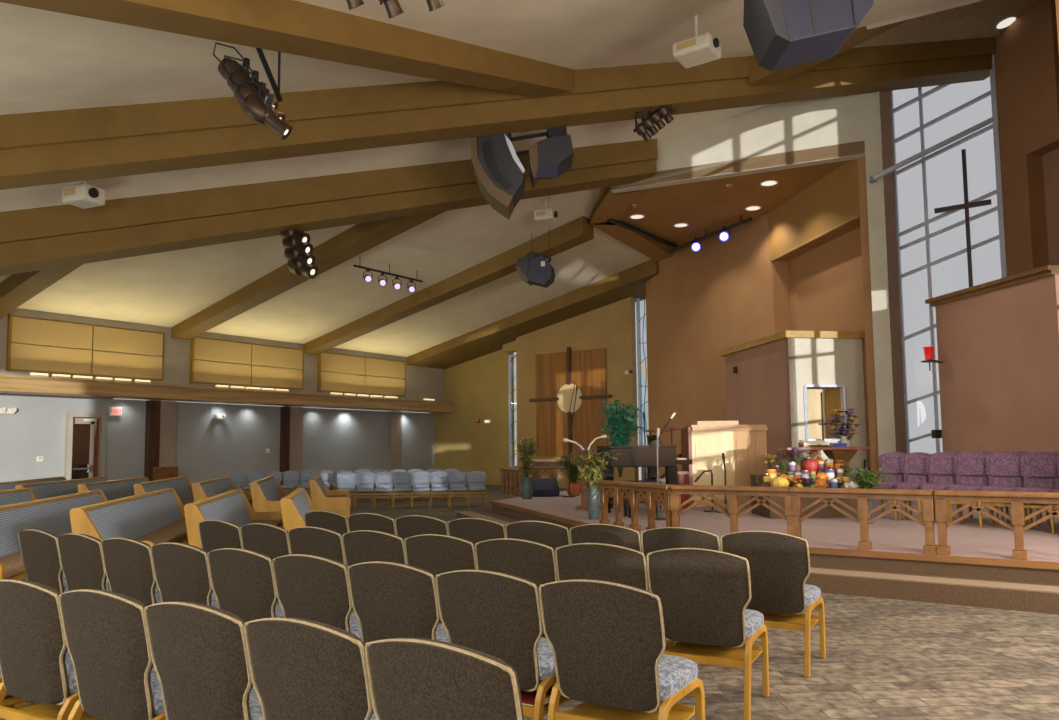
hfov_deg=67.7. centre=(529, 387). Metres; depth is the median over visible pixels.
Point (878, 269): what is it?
wall
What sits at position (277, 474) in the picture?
cushion
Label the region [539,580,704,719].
chair
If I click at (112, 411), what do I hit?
exit sign
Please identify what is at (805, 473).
can
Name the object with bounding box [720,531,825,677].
chair
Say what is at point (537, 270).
speaker
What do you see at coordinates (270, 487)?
cushion
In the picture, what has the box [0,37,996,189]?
ceiling beam
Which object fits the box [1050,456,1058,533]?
padded chair
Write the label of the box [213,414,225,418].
emergency light
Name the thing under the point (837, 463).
glass jar
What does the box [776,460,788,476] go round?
bunch
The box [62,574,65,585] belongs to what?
cushion
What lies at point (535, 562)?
chair
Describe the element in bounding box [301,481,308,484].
cushion
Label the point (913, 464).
cushion
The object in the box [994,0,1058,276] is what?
wall
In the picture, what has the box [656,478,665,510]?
drum
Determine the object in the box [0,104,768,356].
ceiling
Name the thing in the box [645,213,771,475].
wall
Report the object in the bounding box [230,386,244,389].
uplight
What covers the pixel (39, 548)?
chair
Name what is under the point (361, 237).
ceiling beam
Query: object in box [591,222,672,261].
ceiling
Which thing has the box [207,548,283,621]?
chair
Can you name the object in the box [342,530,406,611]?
chair
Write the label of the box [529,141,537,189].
grille
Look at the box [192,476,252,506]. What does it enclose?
pew
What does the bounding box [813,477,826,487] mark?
pumpkin
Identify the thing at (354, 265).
bar
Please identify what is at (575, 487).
potted plant
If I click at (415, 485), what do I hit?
cushion
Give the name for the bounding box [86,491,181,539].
cushion
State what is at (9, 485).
pew
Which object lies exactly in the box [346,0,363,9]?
spotlight
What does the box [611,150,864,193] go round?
trim
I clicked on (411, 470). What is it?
chair
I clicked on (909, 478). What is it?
cushion
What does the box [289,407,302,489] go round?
trim
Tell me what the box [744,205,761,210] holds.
recessed light
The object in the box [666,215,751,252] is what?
bar
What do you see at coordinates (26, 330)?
acoustic panel
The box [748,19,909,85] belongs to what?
ceiling beam
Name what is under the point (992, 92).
window
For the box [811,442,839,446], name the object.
garland
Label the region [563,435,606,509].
lectern
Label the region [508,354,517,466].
window
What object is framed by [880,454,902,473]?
cushion
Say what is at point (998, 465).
cushion
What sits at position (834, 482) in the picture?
can
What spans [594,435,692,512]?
grand piano
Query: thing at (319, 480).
cushion
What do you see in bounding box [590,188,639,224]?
ceiling
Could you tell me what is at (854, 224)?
trim
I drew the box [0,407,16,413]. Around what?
emergency light
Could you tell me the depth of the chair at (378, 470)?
22.39 m
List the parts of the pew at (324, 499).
panel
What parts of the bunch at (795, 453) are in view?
stem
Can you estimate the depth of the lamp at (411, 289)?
22.04 m
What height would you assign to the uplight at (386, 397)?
0.110 m
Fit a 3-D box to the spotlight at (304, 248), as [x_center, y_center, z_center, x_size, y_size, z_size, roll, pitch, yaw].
[-4.935,-3.073,16.742,0.758,0.662,0.467,-4,-5,35]
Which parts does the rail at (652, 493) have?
post, post, rail, post, under rail, post, post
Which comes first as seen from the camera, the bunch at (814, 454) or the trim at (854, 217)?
the bunch at (814, 454)
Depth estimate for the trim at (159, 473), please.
23.18 m
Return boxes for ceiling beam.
[0,0,574,96]
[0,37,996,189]
[0,139,657,275]
[0,264,82,318]
[171,211,444,339]
[304,216,593,354]
[407,259,657,368]
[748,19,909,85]
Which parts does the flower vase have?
stem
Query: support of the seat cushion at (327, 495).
on the pew at (324, 499)
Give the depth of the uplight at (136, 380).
22.17 m
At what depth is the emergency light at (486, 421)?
31.49 m
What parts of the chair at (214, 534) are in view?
backrest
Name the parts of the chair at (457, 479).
backrest, seat, rail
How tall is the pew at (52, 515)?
0.900 m
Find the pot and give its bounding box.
[868,499,873,523]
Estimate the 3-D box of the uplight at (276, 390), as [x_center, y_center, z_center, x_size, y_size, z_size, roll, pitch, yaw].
[-8.165,0.110,26.030,0.120,0.110,0.474,-4,-5,35]
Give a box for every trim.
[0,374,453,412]
[144,400,160,480]
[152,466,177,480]
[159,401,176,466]
[280,406,289,489]
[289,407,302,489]
[388,411,401,471]
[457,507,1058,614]
[457,511,1058,592]
[491,501,1058,569]
[492,504,1058,584]
[502,340,516,352]
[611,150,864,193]
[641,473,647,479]
[770,214,860,261]
[777,216,857,257]
[866,0,982,29]
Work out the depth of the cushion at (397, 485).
19.71 m
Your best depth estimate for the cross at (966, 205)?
15.69 m
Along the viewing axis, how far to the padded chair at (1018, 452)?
10.43 m
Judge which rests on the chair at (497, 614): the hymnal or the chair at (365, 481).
the hymnal
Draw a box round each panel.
[5,313,164,380]
[189,337,303,389]
[317,352,405,396]
[529,347,611,455]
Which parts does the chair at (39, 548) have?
backrest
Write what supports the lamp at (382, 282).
hanging from the bar at (354, 265)
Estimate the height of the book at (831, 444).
0.062 m
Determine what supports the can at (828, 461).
on the display riser
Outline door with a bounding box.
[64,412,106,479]
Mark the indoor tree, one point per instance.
(620, 429)
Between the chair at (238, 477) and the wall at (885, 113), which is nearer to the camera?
the wall at (885, 113)
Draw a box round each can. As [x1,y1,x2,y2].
[763,473,769,483]
[775,465,781,473]
[787,472,793,482]
[788,462,795,473]
[794,472,801,477]
[801,470,808,477]
[810,471,815,482]
[825,459,833,468]
[825,469,833,482]
[830,479,837,487]
[836,469,843,482]
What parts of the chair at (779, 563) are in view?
backrest, rail, leg, seat, leg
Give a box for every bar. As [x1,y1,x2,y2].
[256,48,282,101]
[353,264,422,281]
[633,109,676,132]
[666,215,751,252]
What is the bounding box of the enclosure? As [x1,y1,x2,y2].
[718,330,867,486]
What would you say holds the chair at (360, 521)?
on the floor at (886, 659)
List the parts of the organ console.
panel, moulding, moulding, raised panel, panel, raised panel, moulding, angled panel, moulding, raised panel, raised panel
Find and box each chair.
[0,579,103,719]
[0,671,29,707]
[18,529,108,593]
[57,533,157,590]
[59,589,165,719]
[101,538,214,606]
[144,602,262,719]
[150,543,217,607]
[198,520,242,592]
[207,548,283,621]
[228,471,244,488]
[240,523,290,602]
[242,471,263,490]
[244,617,376,719]
[265,471,281,483]
[272,554,361,639]
[281,471,299,489]
[288,527,345,564]
[296,470,316,499]
[304,511,348,534]
[318,470,334,489]
[333,470,352,500]
[336,472,355,507]
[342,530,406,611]
[347,513,395,534]
[347,561,448,643]
[351,470,370,501]
[355,472,374,508]
[365,638,523,719]
[369,469,388,500]
[374,472,392,507]
[388,469,406,500]
[393,472,411,507]
[395,515,447,539]
[404,534,476,623]
[406,469,423,500]
[411,471,429,507]
[424,469,441,499]
[430,471,448,507]
[435,570,571,719]
[441,468,458,499]
[447,518,505,544]
[448,471,467,507]
[467,471,486,506]
[475,538,557,637]
[505,521,570,550]
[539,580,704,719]
[555,543,674,648]
[569,524,649,591]
[641,527,720,564]
[646,548,768,719]
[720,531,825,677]
[873,452,911,519]
[893,452,935,521]
[918,452,963,521]
[947,452,987,526]
[959,451,1003,522]
[978,452,1025,527]
[995,451,1042,523]
[1014,452,1058,526]
[1035,451,1058,526]
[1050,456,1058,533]
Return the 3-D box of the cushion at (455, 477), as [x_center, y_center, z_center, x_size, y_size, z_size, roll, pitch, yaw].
[-1.788,2.252,19.770,0.430,0.263,0.082,0,-4,-8]
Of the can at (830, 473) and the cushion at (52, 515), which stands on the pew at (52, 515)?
the cushion at (52, 515)
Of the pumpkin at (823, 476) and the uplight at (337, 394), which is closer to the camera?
the pumpkin at (823, 476)
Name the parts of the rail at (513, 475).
post, post, rail, under rail, post, post, post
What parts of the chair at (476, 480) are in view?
backrest, seat, rail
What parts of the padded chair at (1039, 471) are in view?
leg, seat, backrest, rail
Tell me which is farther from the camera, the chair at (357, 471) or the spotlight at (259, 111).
the chair at (357, 471)
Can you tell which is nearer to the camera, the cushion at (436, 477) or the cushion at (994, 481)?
the cushion at (994, 481)
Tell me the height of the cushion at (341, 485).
0.132 m
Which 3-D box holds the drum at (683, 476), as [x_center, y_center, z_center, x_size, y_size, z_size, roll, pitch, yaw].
[2.633,1.773,13.687,0.305,0.632,0.310,-4,-5,35]
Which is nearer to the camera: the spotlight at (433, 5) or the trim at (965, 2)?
the spotlight at (433, 5)
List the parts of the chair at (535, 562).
backrest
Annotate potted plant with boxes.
[513,437,538,498]
[554,455,580,495]
[567,450,620,519]
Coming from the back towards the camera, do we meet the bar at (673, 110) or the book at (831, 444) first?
the bar at (673, 110)
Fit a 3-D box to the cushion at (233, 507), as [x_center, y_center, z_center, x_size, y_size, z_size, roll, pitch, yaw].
[-3.606,1.551,9.390,0.206,0.460,3.076,0,-5,-12]
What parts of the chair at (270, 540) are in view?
backrest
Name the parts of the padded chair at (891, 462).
seat, backrest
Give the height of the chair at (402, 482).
0.880 m
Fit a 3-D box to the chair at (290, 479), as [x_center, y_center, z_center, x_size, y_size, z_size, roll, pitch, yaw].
[-6.668,2.744,21.831,0.488,0.880,0.493,-1,-4,0]
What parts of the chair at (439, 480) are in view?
backrest, seat, rail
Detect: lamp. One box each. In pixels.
[363,268,372,282]
[378,272,386,286]
[392,276,400,289]
[407,279,415,292]
[690,237,701,251]
[718,226,729,240]
[921,346,942,370]
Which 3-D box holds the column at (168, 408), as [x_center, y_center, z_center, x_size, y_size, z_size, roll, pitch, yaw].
[-10.843,1.875,23.477,0.200,2.950,0.530,-4,-5,35]
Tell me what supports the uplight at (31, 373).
on the ceiling beam at (10, 384)
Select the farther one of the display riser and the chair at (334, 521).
the display riser
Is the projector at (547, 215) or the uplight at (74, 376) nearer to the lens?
the projector at (547, 215)
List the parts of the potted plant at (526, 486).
stem, pot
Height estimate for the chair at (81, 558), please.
0.880 m
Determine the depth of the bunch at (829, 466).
12.06 m
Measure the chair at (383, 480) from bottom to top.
0.880 m
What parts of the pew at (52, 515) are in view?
panel, rail, panel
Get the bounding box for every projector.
[62,180,105,208]
[534,197,557,223]
[673,15,720,67]
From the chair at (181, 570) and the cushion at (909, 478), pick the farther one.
the cushion at (909, 478)
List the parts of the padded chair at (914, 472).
leg, seat, backrest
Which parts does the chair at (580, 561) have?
backrest, leg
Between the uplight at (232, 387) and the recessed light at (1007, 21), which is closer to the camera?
the recessed light at (1007, 21)
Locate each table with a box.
[532,459,599,489]
[776,447,869,479]
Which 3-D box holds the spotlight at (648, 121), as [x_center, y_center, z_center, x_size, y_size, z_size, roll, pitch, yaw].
[2.264,-5.009,14.792,0.255,0.538,0.364,-4,-5,35]
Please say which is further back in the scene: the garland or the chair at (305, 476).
the chair at (305, 476)
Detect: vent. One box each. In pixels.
[64,187,74,195]
[536,211,545,215]
[677,38,695,49]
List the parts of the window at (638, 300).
frame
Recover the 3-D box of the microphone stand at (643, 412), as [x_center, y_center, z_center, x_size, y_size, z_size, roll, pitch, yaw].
[2.205,1.340,15.141,0.280,1.730,0.280,-4,-5,35]
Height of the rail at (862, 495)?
0.610 m
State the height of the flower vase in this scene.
0.630 m
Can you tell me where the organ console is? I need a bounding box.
[681,421,767,506]
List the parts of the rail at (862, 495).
post, rail, under rail, post, post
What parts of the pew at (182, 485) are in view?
panel, rail, panel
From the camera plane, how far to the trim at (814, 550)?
7.61 m
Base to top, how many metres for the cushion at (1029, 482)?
0.143 m
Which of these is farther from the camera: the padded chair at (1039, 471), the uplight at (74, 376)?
the uplight at (74, 376)
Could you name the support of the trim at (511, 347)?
attached to the wall at (477, 388)
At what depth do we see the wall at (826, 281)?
18.09 m
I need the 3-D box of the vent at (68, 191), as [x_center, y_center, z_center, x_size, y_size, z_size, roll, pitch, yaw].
[-8.330,-3.550,14.290,0.285,0.125,0.012,-2,-5,22]
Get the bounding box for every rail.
[499,466,580,491]
[501,467,522,496]
[597,480,671,530]
[670,485,793,535]
[789,487,936,553]
[934,490,1058,559]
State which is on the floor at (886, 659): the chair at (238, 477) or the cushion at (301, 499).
the chair at (238, 477)
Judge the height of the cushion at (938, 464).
0.284 m
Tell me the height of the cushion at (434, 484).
0.132 m
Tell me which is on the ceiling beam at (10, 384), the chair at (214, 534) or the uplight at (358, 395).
the uplight at (358, 395)
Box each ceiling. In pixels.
[0,0,964,114]
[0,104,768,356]
[590,140,864,257]
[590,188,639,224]
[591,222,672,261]
[853,0,1035,47]
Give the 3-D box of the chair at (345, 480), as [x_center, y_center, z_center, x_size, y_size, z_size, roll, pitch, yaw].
[-4.562,2.548,19.601,0.488,0.880,0.493,0,-4,-8]
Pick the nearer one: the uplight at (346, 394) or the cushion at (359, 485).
the cushion at (359, 485)
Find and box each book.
[798,440,827,446]
[829,443,846,446]
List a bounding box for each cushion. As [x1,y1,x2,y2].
[0,493,103,556]
[0,551,25,579]
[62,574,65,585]
[66,653,68,672]
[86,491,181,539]
[135,518,186,544]
[143,478,191,499]
[181,497,193,505]
[198,492,250,526]
[201,478,233,497]
[228,472,243,481]
[246,520,282,526]
[247,472,262,481]
[258,477,279,500]
[265,472,280,480]
[283,472,297,480]
[284,482,295,484]
[292,491,310,519]
[300,471,315,480]
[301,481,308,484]
[316,477,326,496]
[318,471,332,480]
[327,495,346,496]
[338,473,354,483]
[340,484,352,487]
[357,473,373,483]
[358,484,371,487]
[376,473,392,483]
[377,484,390,487]
[394,473,410,482]
[396,484,408,487]
[412,473,429,482]
[414,484,427,487]
[431,472,447,482]
[433,483,446,486]
[450,472,466,482]
[451,483,464,486]
[468,472,484,482]
[470,483,482,486]
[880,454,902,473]
[883,475,903,481]
[903,454,927,474]
[906,475,928,482]
[928,454,954,474]
[931,476,954,483]
[955,454,986,475]
[959,477,984,484]
[987,454,1021,476]
[991,478,1018,486]
[1022,454,1058,477]
[1026,479,1055,487]
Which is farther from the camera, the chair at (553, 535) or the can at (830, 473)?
the can at (830, 473)
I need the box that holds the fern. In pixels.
[846,467,893,523]
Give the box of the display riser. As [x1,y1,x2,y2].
[750,474,857,518]
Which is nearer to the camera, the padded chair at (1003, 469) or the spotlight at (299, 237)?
the padded chair at (1003, 469)
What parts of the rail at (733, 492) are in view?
post, under rail, rail, post, post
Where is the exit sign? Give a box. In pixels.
[108,407,121,415]
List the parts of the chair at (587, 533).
backrest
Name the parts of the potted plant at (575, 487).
stem, pot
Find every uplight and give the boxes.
[29,372,48,376]
[51,374,70,378]
[72,375,92,379]
[95,377,112,380]
[114,378,131,382]
[134,379,150,383]
[215,385,228,388]
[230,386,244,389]
[245,387,260,390]
[261,388,274,391]
[275,389,288,391]
[330,392,342,395]
[344,393,355,396]
[357,394,368,397]
[370,395,382,397]
[384,396,397,398]
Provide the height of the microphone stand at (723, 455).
0.955 m
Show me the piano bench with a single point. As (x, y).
(642, 481)
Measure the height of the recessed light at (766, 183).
0.017 m
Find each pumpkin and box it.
[770,474,788,486]
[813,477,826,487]
[816,470,827,481]
[848,479,857,487]
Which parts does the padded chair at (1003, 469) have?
leg, leg, seat, backrest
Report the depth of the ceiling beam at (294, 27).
9.70 m
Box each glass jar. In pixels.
[766,469,776,482]
[816,460,824,472]
[834,460,843,470]
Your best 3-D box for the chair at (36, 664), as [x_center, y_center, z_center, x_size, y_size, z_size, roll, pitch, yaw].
[-2.059,1.274,3.556,0.567,0.880,0.587,-3,-5,28]
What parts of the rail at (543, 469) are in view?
post, rail, post, under rail, post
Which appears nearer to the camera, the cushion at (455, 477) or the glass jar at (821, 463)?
the glass jar at (821, 463)
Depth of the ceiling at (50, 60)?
11.39 m
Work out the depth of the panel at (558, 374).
28.34 m
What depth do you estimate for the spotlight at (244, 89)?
9.55 m
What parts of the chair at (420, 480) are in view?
seat, rail, backrest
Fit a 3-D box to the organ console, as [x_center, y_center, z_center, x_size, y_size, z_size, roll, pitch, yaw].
[3.658,1.381,14.528,1.808,1.523,1.056,0,-4,-8]
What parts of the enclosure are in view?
cornice, niche frame, cornice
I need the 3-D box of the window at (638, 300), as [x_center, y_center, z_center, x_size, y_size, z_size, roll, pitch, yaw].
[3.950,-0.438,26.647,0.120,5.949,1.644,0,-5,-9]
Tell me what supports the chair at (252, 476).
on the floor at (886, 659)
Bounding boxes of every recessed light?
[629,214,644,218]
[673,223,688,227]
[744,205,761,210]
[759,180,778,186]
[994,15,1017,29]
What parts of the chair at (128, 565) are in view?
backrest, seat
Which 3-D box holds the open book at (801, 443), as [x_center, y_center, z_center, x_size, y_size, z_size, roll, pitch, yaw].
[4.612,0.906,12.824,0.400,0.120,0.260,-1,-4,0]
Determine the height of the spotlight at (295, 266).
0.662 m
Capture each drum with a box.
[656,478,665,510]
[677,471,689,508]
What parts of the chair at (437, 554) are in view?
backrest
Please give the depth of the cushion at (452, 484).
19.72 m
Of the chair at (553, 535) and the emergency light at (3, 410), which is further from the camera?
the emergency light at (3, 410)
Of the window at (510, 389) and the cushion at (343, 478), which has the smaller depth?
the cushion at (343, 478)
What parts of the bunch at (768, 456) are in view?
stem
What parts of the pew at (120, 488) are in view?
panel, rail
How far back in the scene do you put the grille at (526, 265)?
21.00 m
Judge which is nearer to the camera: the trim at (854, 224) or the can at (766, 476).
the can at (766, 476)
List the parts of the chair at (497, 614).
backrest, rail, leg, seat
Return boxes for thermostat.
[36,456,42,461]
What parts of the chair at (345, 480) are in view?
seat, backrest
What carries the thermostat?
attached to the wall at (207, 448)
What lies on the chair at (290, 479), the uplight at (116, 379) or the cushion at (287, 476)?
the cushion at (287, 476)
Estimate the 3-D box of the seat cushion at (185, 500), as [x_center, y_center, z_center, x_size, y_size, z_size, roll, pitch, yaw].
[-6.636,2.236,15.210,0.420,0.080,3.804,0,-5,-13]
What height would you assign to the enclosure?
3.460 m
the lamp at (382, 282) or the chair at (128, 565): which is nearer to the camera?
the chair at (128, 565)
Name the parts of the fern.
stem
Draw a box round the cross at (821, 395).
[818,392,829,445]
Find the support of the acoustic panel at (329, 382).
attached to the wall at (422, 383)
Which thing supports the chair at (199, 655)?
on the floor at (886, 659)
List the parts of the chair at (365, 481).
seat, rail, backrest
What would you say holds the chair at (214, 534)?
on the floor at (886, 659)
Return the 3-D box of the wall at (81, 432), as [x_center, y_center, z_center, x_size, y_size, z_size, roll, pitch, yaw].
[-14.365,1.766,23.197,0.200,3.400,4.000,-4,-5,35]
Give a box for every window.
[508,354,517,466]
[636,294,648,445]
[890,54,1006,453]
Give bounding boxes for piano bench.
[624,480,660,517]
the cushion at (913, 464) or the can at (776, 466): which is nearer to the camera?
the cushion at (913, 464)
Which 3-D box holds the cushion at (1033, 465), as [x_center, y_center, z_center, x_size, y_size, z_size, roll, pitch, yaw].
[6.261,0.963,9.671,0.078,0.284,0.400,3,-6,-41]
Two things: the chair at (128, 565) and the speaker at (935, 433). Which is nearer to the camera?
the chair at (128, 565)
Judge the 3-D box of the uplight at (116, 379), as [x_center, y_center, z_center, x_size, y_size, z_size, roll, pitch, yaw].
[-11.212,-0.190,21.764,0.120,0.110,0.441,-4,-5,35]
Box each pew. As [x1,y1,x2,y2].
[0,476,65,490]
[0,488,37,505]
[0,490,107,579]
[15,476,107,499]
[69,488,187,546]
[77,476,148,500]
[133,476,193,505]
[184,489,283,547]
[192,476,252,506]
[250,475,294,511]
[280,488,349,530]
[309,475,350,511]
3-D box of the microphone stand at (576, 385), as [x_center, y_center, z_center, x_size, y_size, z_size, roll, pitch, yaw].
[0.909,1.164,17.192,0.437,2.426,0.280,-4,-5,35]
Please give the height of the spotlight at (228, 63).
0.745 m
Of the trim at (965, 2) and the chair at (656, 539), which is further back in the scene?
the trim at (965, 2)
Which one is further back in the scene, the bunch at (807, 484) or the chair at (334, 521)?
the bunch at (807, 484)
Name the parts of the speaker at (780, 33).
panel, panel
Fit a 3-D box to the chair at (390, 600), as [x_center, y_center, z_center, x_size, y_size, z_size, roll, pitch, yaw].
[-0.541,1.290,3.974,0.567,0.880,0.587,-3,-5,32]
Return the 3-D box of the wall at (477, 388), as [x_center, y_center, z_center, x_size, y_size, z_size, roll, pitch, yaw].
[-2.026,-0.025,32.164,5.319,7.900,0.300,-4,-5,35]
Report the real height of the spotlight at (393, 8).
0.572 m
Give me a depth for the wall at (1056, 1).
8.85 m
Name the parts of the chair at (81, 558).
backrest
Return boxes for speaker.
[515,230,554,287]
[532,478,559,496]
[743,0,873,70]
[931,430,941,437]
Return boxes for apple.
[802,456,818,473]
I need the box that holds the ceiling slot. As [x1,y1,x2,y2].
[607,218,677,247]
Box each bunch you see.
[763,454,777,468]
[776,452,791,473]
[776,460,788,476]
[787,475,805,486]
[790,447,803,471]
[799,450,812,470]
[800,478,814,486]
[806,452,825,473]
[824,465,836,477]
[834,476,850,487]
[835,465,853,478]
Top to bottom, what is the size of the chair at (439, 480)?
0.880 m
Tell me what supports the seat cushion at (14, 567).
on the pew at (52, 515)
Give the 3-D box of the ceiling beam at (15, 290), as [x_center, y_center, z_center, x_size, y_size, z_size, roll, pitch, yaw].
[-11.101,-2.679,17.886,5.532,1.609,0.550,-4,-5,35]
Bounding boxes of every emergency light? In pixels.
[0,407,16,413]
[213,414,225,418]
[484,419,491,423]
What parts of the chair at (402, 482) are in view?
rail, seat, backrest, leg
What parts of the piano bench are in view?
leg, leg, seat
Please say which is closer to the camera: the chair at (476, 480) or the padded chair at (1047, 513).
the padded chair at (1047, 513)
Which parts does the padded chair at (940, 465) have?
leg, seat, backrest, leg, leg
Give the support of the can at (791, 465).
on the display riser
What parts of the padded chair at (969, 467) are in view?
seat, backrest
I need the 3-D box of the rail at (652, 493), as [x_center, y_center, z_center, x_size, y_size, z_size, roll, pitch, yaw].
[1.338,1.515,10.048,0.160,0.610,1.776,1,-5,-22]
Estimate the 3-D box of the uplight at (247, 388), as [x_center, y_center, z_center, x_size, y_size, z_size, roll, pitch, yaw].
[-8.806,0.047,25.132,0.120,0.110,0.515,-4,-5,35]
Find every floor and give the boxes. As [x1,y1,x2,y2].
[0,484,1058,719]
[496,490,1058,561]
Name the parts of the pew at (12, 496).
rail, panel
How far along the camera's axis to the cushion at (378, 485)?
19.71 m
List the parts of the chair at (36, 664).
leg, rail, backrest, leg, seat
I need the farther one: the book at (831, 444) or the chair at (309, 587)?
the book at (831, 444)
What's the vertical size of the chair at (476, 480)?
0.880 m
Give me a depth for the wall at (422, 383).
24.12 m
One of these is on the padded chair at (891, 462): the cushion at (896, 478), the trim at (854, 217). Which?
the cushion at (896, 478)
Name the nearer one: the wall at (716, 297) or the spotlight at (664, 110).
the spotlight at (664, 110)
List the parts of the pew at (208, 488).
panel, rail, panel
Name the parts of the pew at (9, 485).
rail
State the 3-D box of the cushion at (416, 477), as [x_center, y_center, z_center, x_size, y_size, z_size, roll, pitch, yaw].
[-2.719,2.262,19.769,0.430,0.263,0.082,0,-4,-8]
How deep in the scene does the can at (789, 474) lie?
12.05 m
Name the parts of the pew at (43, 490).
panel, rail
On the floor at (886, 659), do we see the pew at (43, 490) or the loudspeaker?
the pew at (43, 490)
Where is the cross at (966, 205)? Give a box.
[934,149,991,286]
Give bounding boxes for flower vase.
[826,408,861,446]
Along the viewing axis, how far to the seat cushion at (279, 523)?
10.65 m
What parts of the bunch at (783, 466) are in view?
stem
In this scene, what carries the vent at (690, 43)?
attached to the projector at (703, 48)
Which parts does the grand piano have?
leg, lid, leg, leg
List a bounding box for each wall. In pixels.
[0,308,444,401]
[0,393,112,478]
[0,394,433,486]
[434,349,514,484]
[516,297,638,487]
[590,187,610,220]
[611,94,864,193]
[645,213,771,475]
[768,159,860,260]
[770,261,789,333]
[788,227,870,476]
[857,91,906,479]
[863,91,895,479]
[925,265,1058,511]
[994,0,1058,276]
[1042,148,1058,264]
[1055,0,1058,49]
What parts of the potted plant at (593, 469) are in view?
pot, stem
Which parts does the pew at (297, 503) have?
panel, rail, panel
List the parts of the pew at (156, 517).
panel, rail, panel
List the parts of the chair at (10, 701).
leg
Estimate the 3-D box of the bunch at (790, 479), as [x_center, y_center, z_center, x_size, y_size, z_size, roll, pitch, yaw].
[3.916,1.411,11.668,0.304,0.215,0.292,2,-5,-34]
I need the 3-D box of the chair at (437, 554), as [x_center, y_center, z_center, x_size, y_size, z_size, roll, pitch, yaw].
[-0.452,1.384,5.192,0.567,0.880,0.587,-3,-5,31]
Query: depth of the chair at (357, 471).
22.32 m
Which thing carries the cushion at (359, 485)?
on the chair at (365, 481)
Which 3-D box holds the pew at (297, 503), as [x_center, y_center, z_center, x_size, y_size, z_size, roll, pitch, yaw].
[-2.633,1.760,9.888,0.740,0.900,2.443,0,-5,-12]
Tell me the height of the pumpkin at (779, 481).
0.252 m
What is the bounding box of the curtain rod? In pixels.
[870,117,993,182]
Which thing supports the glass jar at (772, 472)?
on the display riser
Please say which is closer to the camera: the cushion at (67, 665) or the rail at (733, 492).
the cushion at (67, 665)
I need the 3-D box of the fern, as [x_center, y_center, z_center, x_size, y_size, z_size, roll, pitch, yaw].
[4.561,1.453,10.673,0.682,0.761,0.592,2,-5,-34]
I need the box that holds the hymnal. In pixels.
[520,688,551,706]
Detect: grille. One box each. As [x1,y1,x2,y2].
[470,137,513,219]
[515,256,536,285]
[515,265,531,285]
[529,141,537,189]
[533,478,557,490]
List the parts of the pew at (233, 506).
panel, rail, panel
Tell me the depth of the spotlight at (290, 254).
16.57 m
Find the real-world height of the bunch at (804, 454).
0.376 m
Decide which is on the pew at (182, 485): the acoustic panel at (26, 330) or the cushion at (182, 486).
the cushion at (182, 486)
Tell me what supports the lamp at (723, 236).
hanging from the bar at (741, 222)
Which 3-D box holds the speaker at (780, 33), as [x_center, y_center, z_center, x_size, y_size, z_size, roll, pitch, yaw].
[3.253,-5.577,9.350,1.321,3.429,0.740,-1,-4,0]
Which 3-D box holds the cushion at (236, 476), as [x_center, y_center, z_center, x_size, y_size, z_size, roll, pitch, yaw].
[-8.105,2.474,21.772,0.430,0.263,0.082,-1,-4,0]
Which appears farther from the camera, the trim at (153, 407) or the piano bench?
the trim at (153, 407)
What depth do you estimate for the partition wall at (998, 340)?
13.24 m
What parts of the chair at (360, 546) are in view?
backrest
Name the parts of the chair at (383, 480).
rail, seat, backrest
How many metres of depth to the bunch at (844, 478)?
11.69 m
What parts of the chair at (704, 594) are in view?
backrest, rail, leg, seat, leg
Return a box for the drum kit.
[641,428,681,477]
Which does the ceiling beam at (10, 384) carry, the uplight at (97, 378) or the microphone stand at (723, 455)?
the uplight at (97, 378)
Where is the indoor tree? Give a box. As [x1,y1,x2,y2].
[597,399,645,505]
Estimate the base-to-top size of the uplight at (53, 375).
0.110 m
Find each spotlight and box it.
[213,42,269,93]
[222,55,278,108]
[229,67,284,120]
[236,79,291,139]
[279,229,310,244]
[282,235,313,254]
[284,246,315,265]
[287,258,318,278]
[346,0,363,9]
[378,0,403,18]
[426,0,444,11]
[635,112,651,141]
[642,109,658,135]
[649,108,665,129]
[657,105,673,123]
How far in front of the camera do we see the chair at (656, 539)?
5.28 m
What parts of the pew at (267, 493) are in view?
rail, panel, panel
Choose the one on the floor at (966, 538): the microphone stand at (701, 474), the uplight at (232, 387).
the microphone stand at (701, 474)
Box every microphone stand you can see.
[563,385,577,496]
[640,412,645,502]
[651,412,675,447]
[655,428,665,519]
[694,470,718,511]
[717,453,727,512]
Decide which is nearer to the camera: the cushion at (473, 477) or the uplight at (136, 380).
the cushion at (473, 477)
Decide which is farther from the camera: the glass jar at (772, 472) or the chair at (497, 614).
the glass jar at (772, 472)
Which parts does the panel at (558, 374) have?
cross arm, cross arm, cross arm, cross arm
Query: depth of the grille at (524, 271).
21.00 m
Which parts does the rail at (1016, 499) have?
post, under rail, rail, post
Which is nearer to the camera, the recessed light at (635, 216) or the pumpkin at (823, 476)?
the pumpkin at (823, 476)
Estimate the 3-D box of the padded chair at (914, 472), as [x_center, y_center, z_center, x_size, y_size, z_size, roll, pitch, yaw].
[5.381,1.381,11.041,0.470,0.951,0.454,4,-6,-44]
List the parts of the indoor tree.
stem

